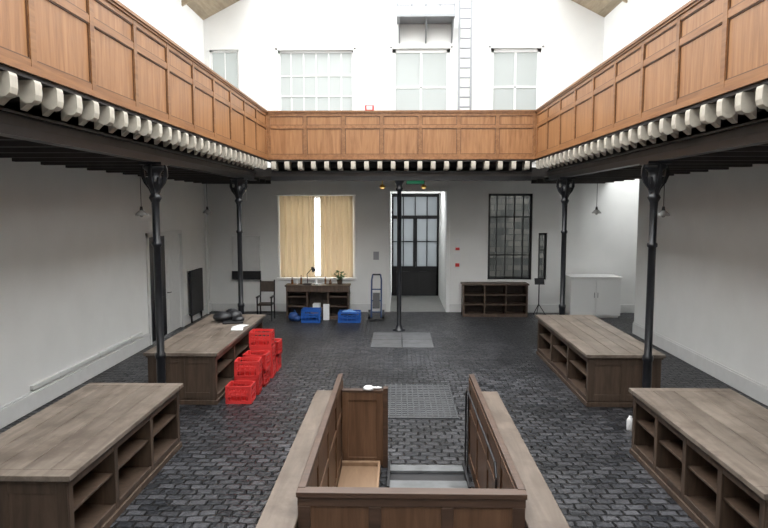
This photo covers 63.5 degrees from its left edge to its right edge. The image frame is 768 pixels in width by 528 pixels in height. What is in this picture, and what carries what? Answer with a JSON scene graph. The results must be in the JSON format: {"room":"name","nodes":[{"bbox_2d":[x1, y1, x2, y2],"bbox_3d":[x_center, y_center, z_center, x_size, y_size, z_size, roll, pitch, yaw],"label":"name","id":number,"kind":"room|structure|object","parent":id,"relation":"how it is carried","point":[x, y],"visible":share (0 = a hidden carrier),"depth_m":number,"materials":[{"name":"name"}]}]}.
{"room":"covered market","nodes":[
{"label":"covered market","id":0,"kind":"room"},
{"bbox_2d":[0,0,209,406],"bbox_3d":[-5.744,-1.928,8.140,0.300,8.750,21.300,0,5,1],"label":"wall","id":1,"kind":"structure","parent":0,"point":[73,271],"depth_m":11.22,"materials":[{"name":"white paint"}]},
{"bbox_2d":[30,332,142,389],"bbox_3d":[-5.490,1.759,11.838,0.055,0.090,4.200,0,5,1],"label":"trim","id":2,"kind":"structure","parent":1,"relation":"attached to","point":[61,373],"depth_m":11.23,"materials":[{"name":"paint"}]},
{"bbox_2d":[0,303,211,428],"bbox_3d":[-5.576,2.280,8.523,0.035,0.300,21.300,0,5,1],"label":"baseboard","id":3,"kind":"structure","parent":1,"relation":"attached to","point":[18,408],"depth_m":10.92,"materials":[{"name":"paint"}]},
{"bbox_2d":[145,230,184,344],"bbox_3d":[-5.458,0.489,15.437,0.132,2.600,2.300,0,5,1],"label":"door","id":4,"kind":"structure","parent":1,"relation":"in","point":[170,283],"depth_m":15.64,"materials":[{"name":"paint"}]},
{"bbox_2d":[0,296,767,527],"bbox_3d":[0.192,2.343,10.457,16.480,0.220,26.000,0,5,1],"label":"floor","id":5,"kind":"structure","parent":0,"point":[228,464],"depth_m":9.47,"materials":[{"name":"stone"}]},
{"bbox_2d":[0,383,182,527],"bbox_3d":[-3.340,2.148,6.893,1.260,0.860,2.880,0,5,1],"label":"counter","id":6,"kind":"object","parent":5,"relation":"on","point":[81,460],"depth_m":6.41,"materials":[{"name":"brown wood"}]},
{"bbox_2d":[138,162,168,382],"bbox_3d":[-3.485,0.390,9.577,0.410,3.870,0.410,0,5,1],"label":"column","id":7,"kind":"structure","parent":5,"relation":"on","point":[154,182],"depth_m":9.48,"materials":[{"name":"black metal"}]},
{"bbox_2d":[188,268,203,322],"bbox_3d":[-5.307,0.875,17.521,0.080,1.450,1.025,0,5,1],"label":"chalkboard","id":8,"kind":"object","parent":5,"relation":"on","point":[195,276],"visible":1,"depth_m":17.42,"materials":[{"name":"black metal"}]},
{"bbox_2d":[143,314,264,404],"bbox_3d":[-3.237,1.696,11.816,1.200,0.860,3.630,0,5,1],"label":"counter","id":9,"kind":"object","parent":5,"relation":"on","point":[201,357],"depth_m":10.30,"materials":[{"name":"brown wood"}]},
{"bbox_2d":[213,308,244,323],"bbox_3d":[-3.221,1.068,12.783,0.610,0.210,0.835,-2,6,-21],"label":"bag","id":10,"kind":"object","parent":9,"relation":"on","point":[230,316],"visible":1,"depth_m":12.59,"materials":[{"name":"black plastic"}]},
{"bbox_2d":[231,324,247,330],"bbox_3d":[-2.815,1.231,12.032,0.288,0.022,0.542,0,5,1],"label":"paper stack","id":11,"kind":"object","parent":9,"relation":"on","point":[240,326],"visible":1,"depth_m":11.98,"materials":[{"name":"white paper"}]},
{"bbox_2d":[229,178,247,313],"bbox_3d":[-3.372,-0.065,14.535,0.410,3.870,0.410,0,5,1],"label":"column","id":12,"kind":"structure","parent":5,"relation":"on","point":[238,190],"depth_m":14.43,"materials":[{"name":"black metal"}]},
{"bbox_2d":[225,381,255,403],"bbox_3d":[-2.373,2.124,10.274,0.420,0.290,0.340,0,5,1],"label":"crate","id":13,"kind":"object","parent":5,"relation":"on","point":[235,394],"visible":1,"depth_m":10.12,"materials":[{"name":"red plastic"}]},
{"bbox_2d":[234,374,261,394],"bbox_3d":[-2.350,2.081,10.742,0.420,0.290,0.340,0,5,-3],"label":"crate","id":14,"kind":"object","parent":5,"relation":"on","point":[258,380],"visible":0.4,"depth_m":10.58,"materials":[{"name":"red plastic"}]},
{"bbox_2d":[234,357,261,378],"bbox_3d":[-2.345,1.790,10.715,0.420,0.290,0.340,0,5,-3],"label":"crate","id":15,"kind":"object","parent":14,"relation":"on","point":[242,371],"visible":1,"depth_m":10.56,"materials":[{"name":"red plastic"}]},
{"bbox_2d":[256,280,274,320],"bbox_3d":[-3.355,1.031,17.629,0.460,1.124,0.540,0,5,1],"label":"armchair","id":16,"kind":"object","parent":5,"relation":"on","point":[265,286],"visible":0.92,"depth_m":17.80,"materials":[{"name":"brown wood"}]},
{"bbox_2d":[262,368,269,386],"bbox_3d":[-2.324,2.035,11.239,0.420,0.290,0.340,1,5,6],"label":"crate","id":17,"kind":"object","parent":5,"relation":"on","point":[265,374],"visible":0.37,"depth_m":11.13,"materials":[{"name":"red plastic"}]},
{"bbox_2d":[243,350,270,370],"bbox_3d":[-2.298,1.744,11.212,0.420,0.290,0.340,0,5,4],"label":"crate","id":18,"kind":"object","parent":17,"relation":"on","point":[266,360],"visible":0.54,"depth_m":11.13,"materials":[{"name":"red plastic"}]},
{"bbox_2d":[270,359,275,377],"bbox_3d":[-2.291,1.985,11.786,0.420,0.290,0.340,0,5,-1],"label":"crate","id":19,"kind":"object","parent":5,"relation":"on","point":[273,365],"visible":0.31,"depth_m":11.66,"materials":[{"name":"red plastic"}]},
{"bbox_2d":[250,344,274,362],"bbox_3d":[-2.297,1.694,11.759,0.420,0.290,0.340,0,5,-1],"label":"crate","id":20,"kind":"object","parent":19,"relation":"on","point":[272,349],"visible":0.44,"depth_m":11.59,"materials":[{"name":"red plastic"}]},
{"bbox_2d":[249,329,274,347],"bbox_3d":[-2.308,1.403,11.733,0.420,0.290,0.340,0,5,0],"label":"crate","id":21,"kind":"object","parent":20,"relation":"on","point":[261,341],"visible":1,"depth_m":11.58,"materials":[{"name":"red plastic"}]},
{"bbox_2d":[275,355,281,370],"bbox_3d":[-2.276,1.939,12.284,0.420,0.290,0.340,0,5,2],"label":"crate","id":22,"kind":"object","parent":5,"relation":"on","point":[278,359],"visible":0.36,"depth_m":12.17,"materials":[{"name":"red plastic"}]},
{"bbox_2d":[264,338,281,356],"bbox_3d":[-2.257,1.648,12.257,0.420,0.290,0.340,0,5,3],"label":"crate","id":23,"kind":"object","parent":22,"relation":"on","point":[278,347],"visible":0.31,"depth_m":12.17,"materials":[{"name":"red plastic"}]},
{"bbox_2d":[288,310,300,321],"bbox_3d":[-2.500,1.445,17.406,0.380,0.336,0.313,0,5,1],"label":"bag","id":24,"kind":"object","parent":5,"relation":"on","point":[293,316],"visible":0.98,"depth_m":17.30,"materials":[{"name":"blue fabric"}]},
{"bbox_2d":[301,307,321,322],"bbox_3d":[-2.031,1.431,17.354,0.527,0.375,0.360,0,5,1],"label":"crate","id":25,"kind":"object","parent":5,"relation":"on","point":[306,317],"visible":1,"depth_m":17.19,"materials":[{"name":"blue plastic"}]},
{"bbox_2d":[285,283,350,318],"bbox_3d":[-1.898,1.074,17.931,1.860,0.980,0.480,0,5,1],"label":"writing desk","id":26,"kind":"object","parent":5,"relation":"on","point":[298,296],"visible":0.71,"depth_m":17.93,"materials":[{"name":"brown wood"}]},
{"bbox_2d":[303,267,315,284],"bbox_3d":[-2.129,0.329,17.835,0.378,0.519,0.246,0,5,1],"label":"desk lamp","id":27,"kind":"object","parent":26,"relation":"on","point":[313,269],"visible":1,"depth_m":17.79,"materials":[{"name":"black metal"}]},
{"bbox_2d":[291,275,331,283],"bbox_3d":[-2.095,0.453,17.896,1.175,0.260,0.122,0,5,1],"label":"bottles","id":28,"kind":"object","parent":26,"relation":"on","point":[316,280],"visible":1,"depth_m":17.88,"materials":[{"name":"brown glass"}]},
{"bbox_2d":[333,270,344,284],"bbox_3d":[-1.299,0.379,17.863,0.390,0.414,0.391,-5,7,-45],"label":"potted plant","id":29,"kind":"object","parent":26,"relation":"on","point":[339,280],"visible":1,"depth_m":17.81,"materials":[{"name":"green plant"}]},
{"bbox_2d":[311,303,329,319],"bbox_3d":[-1.825,1.348,17.844,0.550,0.450,0.500,0,5,1],"label":"cartons","id":30,"kind":"object","parent":5,"relation":"on","point":[326,310],"visible":0.62,"depth_m":17.60,"materials":[{"name":"white cardboard"}]},
{"bbox_2d":[338,310,360,322],"bbox_3d":[-0.961,1.466,17.383,0.620,0.300,0.400,0,5,1],"label":"crate","id":31,"kind":"object","parent":5,"relation":"on","point":[342,318],"visible":0.95,"depth_m":17.19,"materials":[{"name":"blue plastic"}]},
{"bbox_2d":[342,309,355,314],"bbox_3d":[-0.966,1.349,17.378,0.430,0.166,0.290,0,5,1],"label":"plastic bag","id":32,"kind":"object","parent":31,"relation":"in","point":[347,310],"visible":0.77,"depth_m":17.31,"materials":[{"name":"blue plastic"}]},
{"bbox_2d":[338,460,379,486],"bbox_3d":[-0.302,2.561,6.550,0.470,0.100,2.160,0,5,1],"label":"board","id":33,"kind":"object","parent":5,"relation":"on","point":[354,473],"visible":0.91,"depth_m":7.33,"materials":[{"name":"brown wood"}]},
{"bbox_2d":[368,274,384,319],"bbox_3d":[-0.221,0.942,17.762,0.470,1.274,0.624,0,5,1],"label":"hand truck","id":34,"kind":"object","parent":5,"relation":"on","point":[377,297],"visible":1,"depth_m":17.77,"materials":[{"name":"metal"}]},
{"bbox_2d":[393,180,405,331],"bbox_3d":[0.392,-0.198,15.984,0.340,3.870,0.340,0,5,1],"label":"column","id":35,"kind":"structure","parent":5,"relation":"on","point":[399,183],"depth_m":15.92,"materials":[{"name":"black metal"}]},
{"bbox_2d":[371,332,433,347],"bbox_3d":[0.435,1.830,14.974,1.440,0.015,1.700,0,5,1],"label":"floor plate","id":36,"kind":"object","parent":5,"relation":"on","point":[380,339],"visible":1,"depth_m":14.86,"materials":[{"name":"grey metal"}]},
{"bbox_2d":[256,374,569,527],"bbox_3d":[0.243,2.096,6.073,2.260,1.115,3.520,0,5,1],"label":"enclosure","id":37,"kind":"object","parent":5,"relation":"on","point":[339,424],"visible":0.91,"depth_m":5.03,"materials":[{"name":"brown wood"}]},
{"bbox_2d":[363,385,381,390],"bbox_3d":[-0.145,1.516,7.616,0.231,0.040,0.133,0,5,1],"label":"crumpled cloth","id":38,"kind":"object","parent":37,"relation":"on","point":[366,387],"visible":1,"depth_m":7.59,"materials":[{"name":"white fabric"}]},
{"bbox_2d":[464,389,497,488],"bbox_3d":[0.982,2.110,6.475,0.024,1.012,2.374,0,5,1],"label":"metal handrail","id":39,"kind":"object","parent":37,"relation":"attached to","point":[467,391],"depth_m":7.36,"materials":[{"name":"black metal"}]},
{"bbox_2d":[387,461,470,487],"bbox_3d":[0.491,3.182,6.519,0.940,1.330,2.300,0,5,1],"label":"metal steps","id":40,"kind":"object","parent":5,"relation":"on","point":[398,476],"visible":0.44,"depth_m":7.33,"materials":[{"name":"grey metal"}]},
{"bbox_2d":[461,282,529,316],"bbox_3d":[3.252,1.041,18.288,1.940,0.980,0.530,0,5,1],"label":"bookshelf","id":41,"kind":"object","parent":5,"relation":"on","point":[478,299],"visible":1,"depth_m":18.47,"materials":[{"name":"brown wood"}]},
{"bbox_2d":[533,278,545,314],"bbox_3d":[4.607,0.972,18.265,0.370,1.114,0.402,0,5,1],"label":"music stand","id":42,"kind":"object","parent":5,"relation":"on","point":[538,281],"visible":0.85,"depth_m":18.21,"materials":[{"name":"black metal"}]},
{"bbox_2d":[556,177,574,314],"bbox_3d":[4.156,-0.050,14.365,0.410,3.870,0.410,0,5,1],"label":"column","id":43,"kind":"structure","parent":5,"relation":"on","point":[565,190],"depth_m":14.25,"materials":[{"name":"black metal"}]},
{"bbox_2d":[565,274,622,317],"bbox_3d":[6.112,0.935,18.239,1.480,1.200,0.818,0,5,1],"label":"cabinet","id":44,"kind":"object","parent":5,"relation":"on","point":[598,295],"visible":0.85,"depth_m":17.87,"materials":[{"name":"white wood"}]},
{"bbox_2d":[535,315,665,406],"bbox_3d":[3.887,1.705,11.720,1.250,0.860,3.700,0,5,1],"label":"counter","id":45,"kind":"object","parent":5,"relation":"on","point":[596,360],"depth_m":10.53,"materials":[{"name":"brown wood"}]},
{"bbox_2d":[626,416,631,430],"bbox_3d":[3.538,2.288,8.919,0.090,0.210,0.090,0,5,1],"label":"plastic bottle","id":46,"kind":"object","parent":5,"relation":"on","point":[629,419],"visible":0.85,"depth_m":8.89,"materials":[{"name":"white plastic"}]},
{"bbox_2d":[640,161,671,387],"bbox_3d":[4.043,0.406,9.407,0.410,3.870,0.410,0,5,1],"label":"column","id":47,"kind":"structure","parent":5,"relation":"on","point":[655,181],"depth_m":9.31,"materials":[{"name":"black metal"}]},
{"bbox_2d":[629,388,767,527],"bbox_3d":[3.795,2.176,6.592,1.300,0.860,3.000,0,5,1],"label":"counter","id":48,"kind":"object","parent":5,"relation":"on","point":[707,448],"depth_m":6.61,"materials":[{"name":"brown wood"}]},
{"bbox_2d":[0,101,767,183],"bbox_3d":[0.295,-1.582,8.034,11.780,0.320,21.300,0,5,1],"label":"ceiling","id":49,"kind":"structure","parent":0,"point":[19,150],"depth_m":9.77,"materials":[{"name":"brown wood"}]},
{"bbox_2d":[0,0,267,180],"bbox_3d":[-3.335,-2.147,6.810,0.555,1.690,18.000,0,5,1],"label":"balcony railing","id":50,"kind":"object","parent":49,"relation":"on","point":[100,63],"visible":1,"depth_m":7.30,"materials":[{"name":"brown wood"}]},
{"bbox_2d":[135,176,147,216],"bbox_3d":[-4.348,-1.318,11.077,0.220,0.962,0.220,0,5,1],"label":"pendant lamp","id":51,"kind":"object","parent":49,"relation":"hanging from","point":[141,212],"visible":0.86,"depth_m":11.06,"materials":[{"name":"grey metal"}]},
{"bbox_2d":[203,178,211,214],"bbox_3d":[-4.261,-1.670,14.910,0.220,0.962,0.220,0,5,1],"label":"pendant lamp","id":52,"kind":"object","parent":49,"relation":"hanging from","point":[207,211],"visible":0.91,"depth_m":14.89,"materials":[{"name":"grey metal"}]},
{"bbox_2d":[267,110,536,180],"bbox_3d":[0.422,-2.949,15.532,6.630,1.690,0.555,0,5,1],"label":"balcony railing","id":53,"kind":"object","parent":49,"relation":"on","point":[325,139],"visible":0.99,"depth_m":15.30,"materials":[{"name":"brown wood"}]},
{"bbox_2d":[365,105,373,109],"bbox_3d":[-0.358,-3.837,15.250,0.220,0.129,0.070,0,5,1],"label":"sign","id":54,"kind":"object","parent":53,"relation":"on","point":[367,107],"visible":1,"depth_m":15.22,"materials":[{"name":"red plastic"}]},
{"bbox_2d":[406,181,424,183],"bbox_3d":[0.804,-2.146,15.926,0.480,0.200,0.060,0,5,1],"label":"exit sign","id":55,"kind":"object","parent":49,"relation":"attached to","point":[407,182],"visible":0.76,"depth_m":15.90,"materials":[{"name":"green plastic"}]},
{"bbox_2d":[592,178,600,214],"bbox_3d":[4.950,-1.624,14.403,0.220,0.962,0.220,0,5,1],"label":"pendant lamp","id":56,"kind":"object","parent":49,"relation":"hanging from","point":[596,211],"visible":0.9,"depth_m":14.38,"materials":[{"name":"grey metal"}]},
{"bbox_2d":[535,0,767,179],"bbox_3d":[3.778,-2.132,6.649,0.555,1.690,18.000,0,5,1],"label":"balcony railing","id":57,"kind":"object","parent":49,"relation":"on","point":[705,63],"visible":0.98,"depth_m":7.84,"materials":[{"name":"brown wood"}]},
{"bbox_2d":[657,173,669,216],"bbox_3d":[4.867,-1.290,10.770,0.220,0.962,0.220,0,5,1],"label":"pendant lamp","id":58,"kind":"object","parent":49,"relation":"hanging from","point":[663,212],"visible":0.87,"depth_m":10.76,"materials":[{"name":"grey metal"}]},
{"bbox_2d":[390,192,390,305],"bbox_3d":[0.082,-0.659,20.831,0.300,3.900,3.400,0,5,1],"label":"wall","id":59,"kind":"structure","parent":0,"point":[390,192],"depth_m":19.74,"materials":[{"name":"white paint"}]},
{"bbox_2d":[181,0,627,19],"bbox_3d":[0.295,-7.627,7.479,11.780,3.141,21.300,0,5,1],"label":"ceiling","id":60,"kind":"structure","parent":0,"point":[204,9],"depth_m":17.66,"materials":[{"name":"white paint"}]},
{"bbox_2d":[390,191,444,193],"bbox_3d":[1.082,-2.489,20.640,1.700,0.220,3.400,0,5,1],"label":"ceiling","id":61,"kind":"structure","parent":0,"point":[392,192],"depth_m":21.04,"materials":[{"name":"white paint"}]},
{"bbox_2d":[203,0,638,311],"bbox_3d":[1.490,-4.520,18.585,14.280,12.000,0.300,0,5,1],"label":"wall","id":62,"kind":"structure","parent":0,"point":[571,34],"depth_m":18.52,"materials":[{"name":"white paint"}]},
{"bbox_2d":[210,50,238,88],"bbox_3d":[-4.754,-5.799,18.580,0.870,1.150,0.080,0,5,1],"label":"window","id":63,"kind":"structure","parent":62,"relation":"in","point":[225,63],"depth_m":18.55,"materials":[{"name":"white glass"}]},
{"bbox_2d":[204,184,246,313],"bbox_3d":[-4.731,-0.500,18.663,1.238,3.980,0.059,-2,6,-20],"label":"pipe","id":64,"kind":"object","parent":62,"relation":"attached to","point":[206,246],"visible":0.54,"depth_m":18.46,"materials":[{"name":"grey metal"}]},
{"bbox_2d":[232,236,260,279],"bbox_3d":[-4.199,-0.190,18.895,0.870,1.320,0.130,0,5,1],"label":"electrical panel","id":65,"kind":"object","parent":62,"relation":"attached to","point":[250,245],"visible":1,"depth_m":18.85,"materials":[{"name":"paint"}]},
{"bbox_2d":[275,194,355,277],"bbox_3d":[-2.064,-0.845,18.784,2.420,2.506,0.135,0,5,1],"label":"curtain","id":66,"kind":"object","parent":62,"relation":"hanging from","point":[297,211],"visible":0.98,"depth_m":18.76,"materials":[{"name":"fabric"}]},
{"bbox_2d":[278,51,353,110],"bbox_3d":[-2.025,-4.733,18.616,2.250,3.220,0.080,0,5,1],"label":"window","id":67,"kind":"structure","parent":62,"relation":"in","point":[308,80],"depth_m":18.54,"materials":[{"name":"white glass"}]},
{"bbox_2d":[314,196,353,276],"bbox_3d":[-2.045,-0.830,18.975,2.250,2.480,0.080,0,5,1],"label":"window","id":68,"kind":"structure","parent":62,"relation":"in","point":[317,198],"depth_m":18.96,"materials":[{"name":"white paint"}]},
{"bbox_2d":[373,252,378,259],"bbox_3d":[-0.238,-0.252,18.859,0.170,0.250,0.010,0,5,1],"label":"poster","id":69,"kind":"object","parent":62,"relation":"attached to","point":[375,254],"visible":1,"depth_m":18.85,"materials":[{"name":"grey paper"}]},
{"bbox_2d":[275,45,543,279],"bbox_3d":[0.726,-2.961,18.565,8.000,6.940,0.060,0,5,1],"label":"trim","id":70,"kind":"structure","parent":62,"relation":"attached to","point":[500,46],"depth_m":18.33,"materials":[{"name":"white paint"}]},
{"bbox_2d":[387,188,449,311],"bbox_3d":[1.036,-0.412,18.797,1.900,3.780,0.050,0,5,1],"label":"trim","id":71,"kind":"structure","parent":62,"relation":"attached to","point":[388,189],"depth_m":18.74,"materials":[{"name":"white paint"}]},
{"bbox_2d":[392,49,449,109],"bbox_3d":[1.104,-4.742,18.544,1.710,3.250,0.080,0,5,1],"label":"window","id":72,"kind":"structure","parent":62,"relation":"in","point":[420,77],"depth_m":18.46,"materials":[{"name":"white glass"}]},
{"bbox_2d":[211,303,634,312],"bbox_3d":[1.456,1.346,18.957,13.540,0.250,0.035,0,5,1],"label":"baseboard","id":73,"kind":"structure","parent":62,"relation":"attached to","point":[279,307],"depth_m":18.98,"materials":[{"name":"paint"}]},
{"bbox_2d":[397,0,455,42],"bbox_3d":[1.193,-7.317,17.807,1.650,1.715,0.748,0,5,1],"label":"maintenance catwalk","id":74,"kind":"object","parent":62,"relation":"attached to","point":[411,18],"visible":1,"depth_m":17.60,"materials":[{"name":"grey metal"}]},
{"bbox_2d":[454,239,460,266],"bbox_3d":[2.225,-0.344,18.775,0.200,0.850,0.050,0,5,1],"label":"notice","id":75,"kind":"object","parent":62,"relation":"attached to","point":[457,256],"visible":1,"depth_m":18.78,"materials":[{"name":"white paper"}]},
{"bbox_2d":[457,0,472,109],"bbox_3d":[2.369,-6.112,18.157,0.410,6.750,0.218,0,5,1],"label":"ladder","id":76,"kind":"object","parent":62,"relation":"attached to","point":[460,7],"visible":0.65,"depth_m":18.04,"materials":[{"name":"grey metal"}]},
{"bbox_2d":[487,194,532,278],"bbox_3d":[3.813,-0.828,18.842,1.330,2.600,0.080,0,5,1],"label":"window","id":77,"kind":"structure","parent":62,"relation":"in","point":[509,215],"depth_m":18.83,"materials":[{"name":"black paint"}]},
{"bbox_2d":[490,49,540,109],"bbox_3d":[3.888,-4.736,18.481,1.480,3.250,0.080,0,5,1],"label":"window","id":78,"kind":"structure","parent":62,"relation":"in","point":[515,73],"depth_m":18.40,"materials":[{"name":"white glass"}]},
{"bbox_2d":[538,233,546,279],"bbox_3d":[4.798,-0.238,18.873,0.260,1.420,0.080,0,5,1],"label":"window","id":79,"kind":"structure","parent":62,"relation":"in","point":[542,244],"depth_m":18.84,"materials":[{"name":"grey glass"}]},
{"bbox_2d":[438,191,445,308],"bbox_3d":[2.082,-0.655,20.785,0.300,3.900,3.400,0,5,1],"label":"wall","id":80,"kind":"structure","parent":0,"point":[442,196],"depth_m":20.40,"materials":[{"name":"white paint"}]},
{"bbox_2d":[391,194,438,295],"bbox_3d":[1.114,-0.681,22.215,1.690,3.660,0.152,0,5,1],"label":"door","id":81,"kind":"structure","parent":80,"relation":"in","point":[420,212],"depth_m":22.24,"materials":[{"name":"black paint"}]},
{"bbox_2d":[603,0,767,386],"bbox_3d":[7.283,-1.901,7.846,2.200,8.750,21.300,0,5,1],"label":"wall","id":82,"kind":"structure","parent":0,"point":[711,292],"depth_m":12.10,"materials":[{"name":"white paint"}]},
{"bbox_2d":[632,322,767,405],"bbox_3d":[6.131,2.446,6.715,0.035,0.300,18.200,0,5,1],"label":"baseboard","id":83,"kind":"structure","parent":82,"relation":"attached to","point":[746,385],"depth_m":11.83,"materials":[{"name":"paint"}]}
]}

